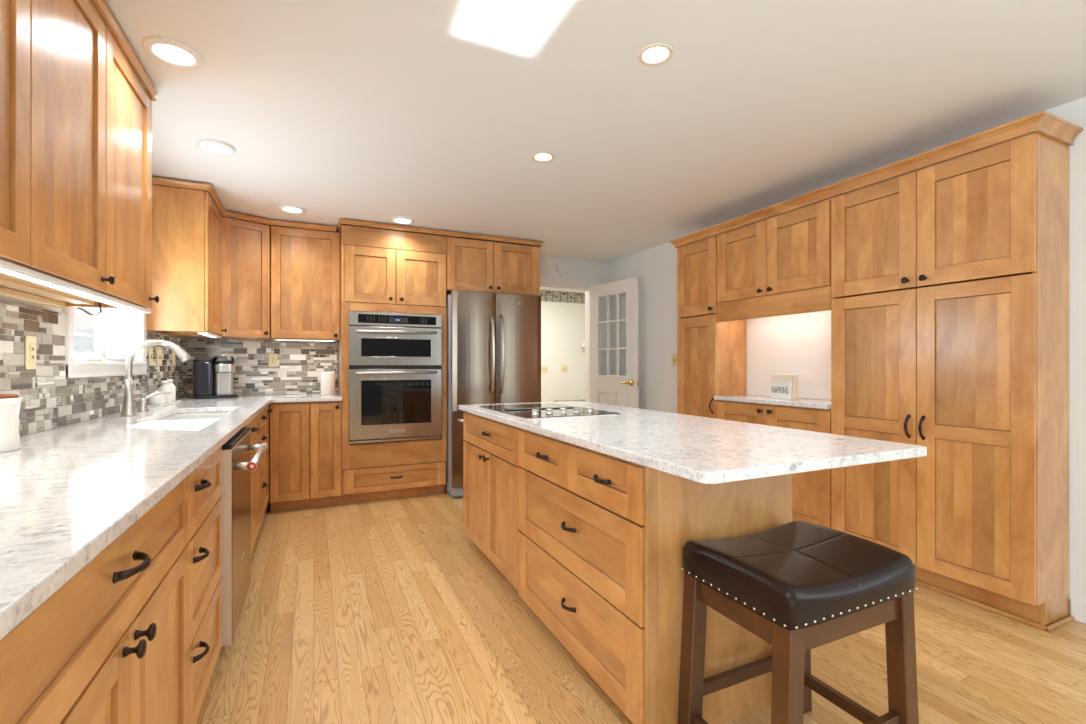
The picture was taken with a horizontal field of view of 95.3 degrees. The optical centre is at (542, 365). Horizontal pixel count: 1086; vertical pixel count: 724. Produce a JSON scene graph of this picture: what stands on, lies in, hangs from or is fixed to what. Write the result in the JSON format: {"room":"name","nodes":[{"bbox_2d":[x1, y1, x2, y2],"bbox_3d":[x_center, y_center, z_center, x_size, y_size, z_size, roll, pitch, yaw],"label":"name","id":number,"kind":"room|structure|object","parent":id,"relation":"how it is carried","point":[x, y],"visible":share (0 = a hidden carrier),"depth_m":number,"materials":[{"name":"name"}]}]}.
{"room":"kitchen","nodes":[
{"label":"kitchen","id":0,"kind":"room"},
{"bbox_2d":[0,184,180,432],"bbox_3d":[-1.310,-0.025,0.341,0.150,2.380,8.520,0,0,-25],"label":"wall","id":1,"kind":"structure","parent":0,"point":[132,318],"depth_m":2.99,"materials":[{"name":"white paint"}]},
{"bbox_2d":[0,0,29,265],"bbox_3d":[-1.206,-0.701,0.729,0.360,0.918,0.978,0,0,-25],"label":"upper cabinet","id":2,"kind":"object","parent":1,"relation":"attached to","point":[14,14],"visible":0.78,"depth_m":1.17,"materials":[{"name":"brown wood"}]},
{"bbox_2d":[0,0,158,308],"bbox_3d":[-1.627,-0.701,1.636,0.360,0.918,1.017,0,0,-25],"label":"upper cabinet","id":3,"kind":"object","parent":1,"relation":"attached to","point":[91,113],"visible":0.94,"depth_m":1.57,"materials":[{"name":"brown wood"}]},
{"bbox_2d":[0,286,64,307],"bbox_3d":[-1.787,-0.240,1.679,0.030,0.023,0.650,0,0,-25],"label":"channel","id":4,"kind":"object","parent":3,"relation":"attached to","point":[4,291],"visible":1,"depth_m":1.74,"materials":[{"name":"brown"}]},
{"bbox_2d":[0,259,150,312],"bbox_3d":[-1.318,-0.234,1.239,0.065,0.014,1.997,0,0,-25],"label":"light","id":5,"kind":"object","parent":3,"relation":"attached to","point":[6,267],"visible":1,"depth_m":1.43,"materials":[{"name":"white"}]},
{"bbox_2d":[75,302,101,315],"bbox_3d":[-1.842,-0.239,2.007,0.392,0.079,0.060,0,0,31],"label":"power cable","id":6,"kind":"object","parent":3,"relation":"hanging from","point":[99,303],"visible":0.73,"depth_m":2.01,"materials":[{"name":"black plastic"}]},
{"bbox_2d":[92,0,157,100],"bbox_3d":[-1.432,-1.182,1.196,0.344,0.042,2.015,0,0,-25],"label":"crown molding","id":7,"kind":"structure","parent":3,"relation":"attached to","point":[102,7],"depth_m":1.82,"materials":[{"name":"brown wood"}]},
{"bbox_2d":[0,300,186,436],"bbox_3d":[-2.053,0.018,2.139,0.012,0.480,4.368,0,0,-25],"label":"tile backsplash","id":8,"kind":"structure","parent":1,"relation":"attached to","point":[50,400],"depth_m":2.02,"materials":[{"name":"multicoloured tile"}]},
{"bbox_2d":[25,336,35,369],"bbox_3d":[-1.903,-0.047,1.841,0.009,0.125,0.070,0,0,-25],"label":"wall outlet","id":9,"kind":"object","parent":8,"relation":"attached to","point":[30,341],"visible":1,"depth_m":1.83,"materials":[{"name":"beige plastic"}]},
{"bbox_2d":[30,344,34,361],"bbox_3d":[-1.900,-0.047,1.842,0.004,0.068,0.034,0,0,-25],"label":"receptacle","id":10,"kind":"object","parent":9,"relation":"attached to","point":[32,346],"depth_m":1.84,"materials":[{"name":"beige plastic"}]},
{"bbox_2d":[149,348,152,365],"bbox_3d":[-2.528,-0.057,3.199,0.016,0.115,0.070,0,0,-25],"label":"wall switch","id":11,"kind":"object","parent":8,"relation":"attached to","point":[150,349],"visible":1,"depth_m":3.19,"materials":[{"name":"beige plastic"}]},
{"bbox_2d":[156,348,162,365],"bbox_3d":[-2.610,-0.057,3.376,0.016,0.115,0.118,0,0,-25],"label":"wall switch","id":12,"kind":"object","parent":8,"relation":"attached to","point":[159,355],"visible":1,"depth_m":3.35,"materials":[{"name":"beige plastic"}]},
{"bbox_2d":[172,351,175,365],"bbox_3d":[-2.777,-0.057,3.728,0.009,0.115,0.070,0,0,-25],"label":"wall outlet","id":13,"kind":"object","parent":8,"relation":"attached to","point":[173,353],"visible":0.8,"depth_m":3.70,"materials":[{"name":"beige plastic"}]},
{"bbox_2d":[64,307,146,377],"bbox_3d":[-2.316,-0.310,2.589,0.155,0.730,1.085,0,0,-25],"label":"window","id":14,"kind":"structure","parent":1,"relation":"in","point":[114,366],"depth_m":2.66,"materials":[{"name":"white"}]},
{"bbox_2d":[74,351,108,360],"bbox_3d":[-2.193,-0.046,2.367,0.101,0.050,0.354,0,0,-25],"label":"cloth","id":15,"kind":"object","parent":14,"relation":"on","point":[85,356],"visible":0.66,"depth_m":2.32,"materials":[{"name":"white fabric"}]},
{"bbox_2d":[111,308,114,344],"bbox_3d":[-2.401,-0.352,2.761,0.010,0.478,0.034,0,0,-25],"label":"blind cord","id":16,"kind":"object","parent":14,"relation":"hanging from","point":[111,308],"visible":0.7,"depth_m":2.75,"materials":[{"name":"white fabric"}]},
{"bbox_2d":[147,185,226,335],"bbox_3d":[-2.492,-0.693,3.505,0.360,0.935,0.595,0,0,-25],"label":"upper cabinet","id":17,"kind":"object","parent":1,"relation":"attached to","point":[187,224],"visible":0.93,"depth_m":3.25,"materials":[{"name":"brown wood"}]},
{"bbox_2d":[197,332,221,337],"bbox_3d":[-2.386,-0.217,3.545,0.065,0.014,0.560,0,0,-25],"label":"light","id":18,"kind":"object","parent":17,"relation":"attached to","point":[208,334],"visible":1,"depth_m":3.46,"materials":[{"name":"white"}]},
{"bbox_2d":[152,177,335,231],"bbox_3d":[-2.263,-1.182,3.763,0.474,0.042,1.352,0,0,22],"label":"crown molding","id":19,"kind":"structure","parent":17,"relation":"attached to","point":[155,180],"depth_m":3.86,"materials":[{"name":"brown wood"}]},
{"bbox_2d":[172,217,272,339],"bbox_3d":[-2.591,-0.693,4.052,0.639,0.935,0.462,0,0,-25],"label":"upper cabinet","id":20,"kind":"object","parent":1,"relation":"attached to","point":[246,244],"visible":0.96,"depth_m":3.98,"materials":[{"name":"brown wood"}]},
{"bbox_2d":[185,256,607,496],"bbox_3d":[-1.131,-0.025,5.053,4.135,2.380,0.120,0,0,-25],"label":"wall","id":21,"kind":"structure","parent":0,"point":[577,269],"depth_m":5.72,"materials":[{"name":"white paint"}]},
{"bbox_2d":[187,339,337,395],"bbox_3d":[-2.439,0.018,4.374,1.165,0.480,0.012,0,0,-25],"label":"tile backsplash","id":22,"kind":"structure","parent":21,"relation":"attached to","point":[300,364],"depth_m":4.39,"materials":[{"name":"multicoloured tile"}]},
{"bbox_2d":[268,354,276,366],"bbox_3d":[-2.392,-0.047,4.384,0.070,0.115,0.009,0,0,-25],"label":"wall outlet","id":23,"kind":"object","parent":22,"relation":"attached to","point":[272,358],"visible":1,"depth_m":4.38,"materials":[{"name":"beige plastic"}]},
{"bbox_2d":[271,356,274,363],"bbox_3d":[-2.390,-0.047,4.381,0.034,0.068,0.004,0,0,-25],"label":"receptacle","id":24,"kind":"object","parent":23,"relation":"attached to","point":[272,357],"depth_m":4.38,"materials":[{"name":"beige plastic"}]},
{"bbox_2d":[271,226,339,340],"bbox_3d":[-2.076,-0.693,4.345,0.530,0.935,0.364,0,0,-25],"label":"upper cabinet","id":25,"kind":"object","parent":21,"relation":"attached to","point":[305,263],"visible":1,"depth_m":4.21,"materials":[{"name":"brown wood"}]},
{"bbox_2d":[274,339,335,340],"bbox_3d":[-2.040,-0.218,4.261,0.480,0.012,0.042,0,0,-25],"label":"light","id":26,"kind":"object","parent":25,"relation":"attached to","point":[274,339],"visible":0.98,"depth_m":4.23,"materials":[{"name":"white"}]},
{"bbox_2d":[446,237,539,295],"bbox_3d":[-0.562,-0.922,4.900,0.924,0.485,0.629,0,0,-25],"label":"upper cabinet","id":27,"kind":"object","parent":21,"relation":"attached to","point":[472,265],"visible":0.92,"depth_m":4.63,"materials":[{"name":"brown wood"}]},
{"bbox_2d":[556,262,567,274],"bbox_3d":[0.224,-1.103,5.594,0.144,0.144,0.036,0,0,-25],"label":"smoke detector","id":28,"kind":"object","parent":21,"relation":"attached to","point":[562,267],"visible":1,"depth_m":5.58,"materials":[{"name":"white plastic"}]},
{"bbox_2d":[540,276,598,401],"bbox_3d":[0.194,0.087,5.653,0.955,2.155,0.144,0,0,-25],"label":"doorway","id":29,"kind":"structure","parent":21,"relation":"in","point":[547,282],"depth_m":5.72,"materials":[{"name":"white"}]},
{"bbox_2d":[589,277,638,407],"bbox_3d":[0.741,0.124,5.404,0.108,2.065,0.762,0,0,-35],"label":"door","id":30,"kind":"structure","parent":29,"relation":"attached to","point":[619,390],"depth_m":5.38,"materials":[{"name":"white wood"}]},
{"bbox_2d":[541,290,584,401],"bbox_3d":[-0.563,-0.025,7.757,3.700,2.380,0.150,0,0,-25],"label":"wall","id":31,"kind":"structure","parent":0,"point":[562,324],"depth_m":8.07,"materials":[{"name":"white paint"}]},
{"bbox_2d":[541,366,547,372],"bbox_3d":[0.025,0.065,7.937,0.115,0.115,0.016,0,0,-25],"label":"wall switch","id":32,"kind":"object","parent":31,"relation":"attached to","point":[544,369],"visible":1,"depth_m":7.94,"materials":[{"name":"beige plastic"}]},
{"bbox_2d":[540,290,584,303],"bbox_3d":[-0.577,-1.120,7.667,3.600,0.180,0.003,0,0,-25],"label":"trim","id":33,"kind":"structure","parent":31,"relation":"attached to","point":[546,295],"depth_m":8.08,"materials":[{"name":"paper"}]},
{"bbox_2d":[561,365,567,371],"bbox_3d":[0.352,0.055,8.089,0.115,0.115,0.016,0,0,-25],"label":"wall switch","id":34,"kind":"object","parent":31,"relation":"attached to","point":[564,368],"visible":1,"depth_m":8.09,"materials":[{"name":"beige plastic"}]},
{"bbox_2d":[581,339,584,352],"bbox_3d":[0.727,-0.325,8.161,0.200,0.220,0.200,0,0,-25],"label":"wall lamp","id":35,"kind":"object","parent":31,"relation":"attached to","point":[583,344],"visible":0.34,"depth_m":8.15,"materials":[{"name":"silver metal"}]},
{"bbox_2d":[91,0,1085,292],"bbox_3d":[0.769,-1.275,2.478,5.720,0.120,10.950,0,0,-25],"label":"ceiling","id":36,"kind":"structure","parent":0,"point":[435,114],"depth_m":2.25,"materials":[{"name":"white paint"}]},
{"bbox_2d":[141,36,204,68],"bbox_3d":[-1.432,-1.209,1.921,0.196,0.012,0.196,0,0,-25],"label":"recessed light","id":37,"kind":"object","parent":36,"relation":"in","point":[172,52],"visible":1,"depth_m":1.91,"materials":[{"name":"white paint"}]},
{"bbox_2d":[193,138,235,154],"bbox_3d":[-1.815,-1.209,2.741,0.196,0.012,0.196,0,0,-25],"label":"recessed light","id":38,"kind":"object","parent":36,"relation":"in","point":[214,146],"visible":1,"depth_m":2.73,"materials":[{"name":"white paint"}]},
{"bbox_2d":[278,205,305,213],"bbox_3d":[-1.944,-1.209,3.838,0.196,0.012,0.196,0,0,-25],"label":"recessed light","id":39,"kind":"object","parent":36,"relation":"in","point":[293,209],"visible":1,"depth_m":3.83,"materials":[{"name":"white paint"}]},
{"bbox_2d":[390,216,414,223],"bbox_3d":[-1.171,-1.209,4.130,0.196,0.012,0.196,0,0,-25],"label":"recessed light","id":40,"kind":"object","parent":36,"relation":"in","point":[398,219],"visible":1,"depth_m":4.11,"materials":[{"name":"white paint"}]},
{"bbox_2d":[531,152,554,161],"bbox_3d":[0.000,-1.262,2.885,0.136,0.105,0.136,0,0,-25],"label":"ceiling light","id":41,"kind":"object","parent":36,"relation":"attached to","point":[540,156],"visible":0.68,"depth_m":2.92,"materials":[{"name":"beige"}]},
{"bbox_2d":[638,43,672,65],"bbox_3d":[0.440,-1.262,1.934,0.136,0.105,0.136,0,0,-25],"label":"ceiling light","id":42,"kind":"object","parent":36,"relation":"attached to","point":[656,54],"visible":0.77,"depth_m":1.96,"materials":[{"name":"beige"}]},
{"bbox_2d":[196,491,1085,723],"bbox_3d":[0.769,1.215,2.478,5.720,0.100,10.950,0,0,-25],"label":"floor","id":43,"kind":"structure","parent":0,"point":[386,611],"depth_m":2.02,"materials":[{"name":"brown wood"}]},
{"bbox_2d":[0,476,188,723],"bbox_3d":[-1.060,0.728,0.806,0.690,0.874,0.974,0,0,-25],"label":"base cabinet","id":44,"kind":"object","parent":43,"relation":"on","point":[110,645],"visible":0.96,"depth_m":0.88,"materials":[{"name":"brown wood"}]},
{"bbox_2d":[0,393,341,639],"bbox_3d":[-1.525,0.274,2.389,1.177,0.030,4.378,0,0,-25],"label":"countertop","id":45,"kind":"structure","parent":44,"relation":"on","point":[69,491],"depth_m":1.11,"materials":[{"name":"white stone"}]},
{"bbox_2d":[0,394,22,452],"bbox_3d":[-1.653,0.173,1.494,0.116,0.171,0.116,0,0,-25],"label":"canister","id":46,"kind":"object","parent":45,"relation":"on","point":[10,404],"visible":1,"depth_m":1.49,"materials":[{"name":"white ceramic"}]},
{"bbox_2d":[137,392,169,411],"bbox_3d":[-2.207,0.204,2.811,0.052,0.109,0.153,0,0,44],"label":"tap","id":47,"kind":"object","parent":45,"relation":"on","point":[142,407],"visible":1,"depth_m":2.77,"materials":[{"name":"silver metal"}]},
{"bbox_2d":[120,339,190,415],"bbox_3d":[-2.021,0.061,2.590,0.298,0.395,0.064,0,0,-25],"label":"faucet","id":48,"kind":"object","parent":45,"relation":"on","point":[128,408],"visible":1,"depth_m":2.54,"materials":[{"name":"silver metal"}]},
{"bbox_2d":[147,400,180,406],"bbox_3d":[-2.530,0.253,3.302,0.095,0.012,0.520,0,0,-25],"label":"soap tray","id":49,"kind":"object","parent":45,"relation":"on","point":[176,401],"visible":0.51,"depth_m":3.17,"materials":[{"name":"white ceramic"}]},
{"bbox_2d":[147,390,164,404],"bbox_3d":[-2.452,0.202,3.140,0.090,0.090,0.090,0,0,-25],"label":"soap dish","id":50,"kind":"object","parent":49,"relation":"on","point":[159,399],"visible":0.72,"depth_m":3.11,"materials":[{"name":"white ceramic"}]},
{"bbox_2d":[158,380,171,402],"bbox_3d":[-2.536,0.173,3.321,0.076,0.146,0.076,0,0,-25],"label":"soap bottle","id":51,"kind":"object","parent":49,"relation":"on","point":[164,387],"visible":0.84,"depth_m":3.30,"materials":[{"name":"white ceramic"}]},
{"bbox_2d":[166,379,175,400],"bbox_3d":[-2.587,0.170,3.430,0.068,0.154,0.068,0,0,-25],"label":"soap bottle","id":52,"kind":"object","parent":49,"relation":"on","point":[170,384],"visible":0.56,"depth_m":3.42,"materials":[{"name":"white ceramic"}]},
{"bbox_2d":[155,412,229,420],"bbox_3d":[-1.903,0.388,2.709,0.359,0.194,0.789,0,0,-25],"label":"sink","id":53,"kind":"object","parent":45,"relation":"in","point":[183,416],"visible":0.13,"depth_m":3.02,"materials":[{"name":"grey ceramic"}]},
{"bbox_2d":[191,354,237,398],"bbox_3d":[-2.622,0.084,3.960,0.300,0.350,0.267,0,0,-39],"label":"coffee maker","id":54,"kind":"object","parent":45,"relation":"on","point":[214,378],"visible":1,"depth_m":3.90,"materials":[{"name":"black plastic"}]},
{"bbox_2d":[321,373,334,394],"bbox_3d":[-1.914,0.161,4.404,0.120,0.195,0.120,0,0,-25],"label":"paper roll","id":55,"kind":"object","parent":45,"relation":"on","point":[327,379],"visible":1,"depth_m":4.35,"materials":[{"name":"white paper"}]},
{"bbox_2d":[186,446,221,723],"bbox_3d":[-1.384,0.728,1.499,0.684,0.874,0.552,0,0,-25],"label":"base cabinet","id":56,"kind":"object","parent":43,"relation":"on","point":[205,482],"visible":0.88,"depth_m":1.59,"materials":[{"name":"brown wood"}]},
{"bbox_2d":[178,412,259,553],"bbox_3d":[-1.943,0.728,2.705,0.685,0.874,0.858,0,0,-25],"label":"base cabinet","id":57,"kind":"object","parent":43,"relation":"on","point":[254,424],"visible":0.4,"depth_m":2.99,"materials":[{"name":"brown wood"}]},
{"bbox_2d":[221,427,267,645],"bbox_3d":[-1.557,0.733,2.065,0.681,0.865,0.615,0,0,-25],"label":"dishwasher","id":58,"kind":"object","parent":43,"relation":"on","point":[237,463],"visible":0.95,"depth_m":1.98,"materials":[{"name":"grey metal"}]},
{"bbox_2d":[260,409,267,526],"bbox_3d":[-2.199,0.728,3.258,0.684,0.874,0.358,0,0,-25],"label":"base cabinet","id":59,"kind":"object","parent":43,"relation":"on","point":[263,417],"visible":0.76,"depth_m":3.39,"materials":[{"name":"brown wood"}]},
{"bbox_2d":[265,405,271,510],"bbox_3d":[-2.345,0.728,3.574,0.685,0.874,0.333,0,0,-25],"label":"base cabinet","id":60,"kind":"object","parent":43,"relation":"on","point":[267,410],"visible":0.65,"depth_m":3.75,"materials":[{"name":"brown wood"}]},
{"bbox_2d":[270,401,341,511],"bbox_3d":[-2.015,0.728,4.227,0.522,0.874,0.629,0,0,-25],"label":"base cabinet","id":61,"kind":"object","parent":43,"relation":"on","point":[306,437],"visible":0.96,"depth_m":3.97,"materials":[{"name":"brown wood"}]},
{"bbox_2d":[337,219,543,503],"bbox_3d":[-0.960,-0.018,4.716,1.848,2.367,0.629,0,0,-25],"label":"tall cabinet","id":62,"kind":"object","parent":43,"relation":"on","point":[384,273],"depth_m":4.26,"materials":[{"name":"brown wood"}]},
{"bbox_2d":[349,311,441,444],"bbox_3d":[-1.353,0.103,4.467,0.772,1.107,0.596,0,0,-25],"label":"wall oven","id":63,"kind":"object","parent":62,"relation":"in","point":[395,359],"visible":1,"depth_m":4.23,"materials":[{"name":"grey metal"}]},
{"bbox_2d":[463,412,521,590],"bbox_3d":[-0.048,0.728,2.945,0.670,0.874,0.960,0,0,-25],"label":"base cabinet","id":64,"kind":"object","parent":43,"relation":"on","point":[490,447],"visible":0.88,"depth_m":2.73,"materials":[{"name":"brown wood"}]},
{"bbox_2d":[445,291,540,497],"bbox_3d":[-0.532,0.258,4.753,0.846,1.815,0.808,0,0,-25],"label":"refrigerator","id":65,"kind":"object","parent":43,"relation":"on","point":[494,340],"visible":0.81,"depth_m":4.41,"materials":[{"name":"grey metal"}]},
{"bbox_2d":[554,400,584,401],"bbox_3d":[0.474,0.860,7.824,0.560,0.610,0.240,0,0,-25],"label":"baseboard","id":66,"kind":"structure","parent":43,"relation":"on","point":[559,400],"depth_m":7.85,"materials":[{"name":"grey"}]},
{"bbox_2d":[518,429,791,723],"bbox_3d":[0.366,0.728,2.053,0.670,0.874,1.002,0,0,-25],"label":"base cabinet","id":67,"kind":"object","parent":43,"relation":"on","point":[602,538],"visible":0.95,"depth_m":1.64,"materials":[{"name":"brown wood"}]},
{"bbox_2d":[458,401,926,483],"bbox_3d":[0.337,0.274,2.418,0.925,0.030,2.275,0,0,-25],"label":"countertop","id":68,"kind":"structure","parent":67,"relation":"on","point":[705,450],"depth_m":1.64,"materials":[{"name":"white stone"}]},
{"bbox_2d":[479,403,619,418],"bbox_3d":[0.005,0.241,2.862,0.545,0.035,0.800,0,0,-25],"label":"cooktop","id":69,"kind":"object","parent":68,"relation":"in","point":[544,410],"visible":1,"depth_m":2.66,"materials":[{"name":"black glass"}]},
{"bbox_2d":[505,406,576,410],"bbox_3d":[-0.001,0.248,2.887,0.455,0.008,0.050,0,0,-25],"label":"vent grille","id":70,"kind":"object","parent":69,"relation":"attached to","point":[540,408],"depth_m":2.85,"materials":[{"name":"silver metal"}]},
{"bbox_2d":[677,235,745,418],"bbox_3d":[1.380,0.072,4.114,0.360,2.185,0.452,0,0,-25],"label":"tall cabinet","id":71,"kind":"object","parent":43,"relation":"on","point":[711,354],"visible":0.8,"depth_m":3.98,"materials":[{"name":"brown wood"}]},
{"bbox_2d":[717,400,830,527],"bbox_3d":[1.675,0.716,3.482,0.357,0.898,0.934,0,0,-25],"label":"base cabinet","id":72,"kind":"object","parent":43,"relation":"on","point":[811,491],"visible":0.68,"depth_m":3.18,"materials":[{"name":"brown wood"}]},
{"bbox_2d":[714,395,830,408],"bbox_3d":[1.674,0.250,3.482,0.336,0.030,0.932,0,0,-25],"label":"countertop","id":73,"kind":"structure","parent":72,"relation":"on","point":[808,403],"depth_m":3.35,"materials":[{"name":"white stone"}]},
{"bbox_2d":[770,374,797,399],"bbox_3d":[1.694,0.147,3.485,0.075,0.175,0.170,0,0,-25],"label":"napkin holder","id":74,"kind":"object","parent":73,"relation":"on","point":[778,389],"visible":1,"depth_m":3.47,"materials":[{"name":"white ceramic"}]},
{"bbox_2d":[772,374,797,398],"bbox_3d":[1.698,0.146,3.477,0.049,0.163,0.179,0,0,-25],"label":"napkin stack","id":75,"kind":"object","parent":74,"relation":"in","point":[776,377],"visible":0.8,"depth_m":3.40,"materials":[{"name":"beige"}]},
{"bbox_2d":[677,520,918,723],"bbox_3d":[0.723,0.841,1.429,0.538,0.648,0.396,0,0,-25],"label":"bar stool","id":76,"kind":"object","parent":43,"relation":"on","point":[800,587],"visible":1,"depth_m":1.35,"materials":[{"name":"brown leather"}]},
{"bbox_2d":[682,520,915,629],"bbox_3d":[0.723,0.568,1.429,0.514,0.103,0.394,0,0,-25],"label":"seat cushion","id":77,"kind":"object","parent":76,"relation":"on","point":[794,575],"depth_m":1.32,"materials":[{"name":"brown leather"}]},
{"bbox_2d":[831,132,1068,625],"bbox_3d":[2.068,0.072,2.630,0.360,2.185,0.934,0,0,-25],"label":"pantry cabinet","id":78,"kind":"object","parent":43,"relation":"on","point":[950,278],"visible":0.97,"depth_m":2.39,"materials":[{"name":"brown wood"}]},
{"bbox_2d":[670,111,1082,247],"bbox_3d":[1.771,-1.044,3.261,0.369,0.062,2.418,0,0,-25],"label":"crown molding","id":79,"kind":"structure","parent":78,"relation":"attached to","point":[1048,124],"depth_m":2.54,"materials":[{"name":"brown wood"}]},
{"bbox_2d":[915,580,1074,631],"bbox_3d":[1.827,1.155,3.277,0.253,0.020,2.350,0,0,-25],"label":"trim","id":80,"kind":"structure","parent":78,"relation":"attached to","point":[1070,618],"depth_m":2.30,"materials":[{"name":"brown wood"}]},
{"bbox_2d":[608,97,1085,615],"bbox_3d":[2.565,-0.025,2.136,0.120,2.380,8.520,0,0,-25],"label":"wall","id":81,"kind":"structure","parent":0,"point":[655,267],"depth_m":2.28,"materials":[{"name":"white paint"}]},
{"bbox_2d":[672,354,676,365],"bbox_3d":[1.266,-0.050,4.775,0.016,0.115,0.070,0,0,-25],"label":"wall switch","id":82,"kind":"object","parent":81,"relation":"attached to","point":[674,356],"visible":0.88,"depth_m":4.78,"materials":[{"name":"beige plastic"}]},
{"bbox_2d":[717,198,831,321],"bbox_3d":[1.675,-0.677,3.482,0.357,0.685,0.934,0,0,-25],"label":"upper cabinet","id":83,"kind":"object","parent":81,"relation":"attached to","point":[779,265],"visible":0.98,"depth_m":3.34,"materials":[{"name":"brown wood"}]},
{"bbox_2d":[746,298,832,399],"bbox_3d":[1.834,-0.121,3.555,0.011,0.708,0.930,0,0,-25],"label":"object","id":84,"kind":"structure","parent":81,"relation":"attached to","point":[800,344],"depth_m":3.59,"materials":[{"name":"white paint"}]},
{"bbox_2d":[1070,599,1085,623],"bbox_3d":[3.360,1.117,0.259,0.014,0.095,4.445,0,0,-25],"label":"baseboard","id":85,"kind":"structure","parent":81,"relation":"attached to","point":[1077,608],"depth_m":2.25,"materials":[{"name":"white"}]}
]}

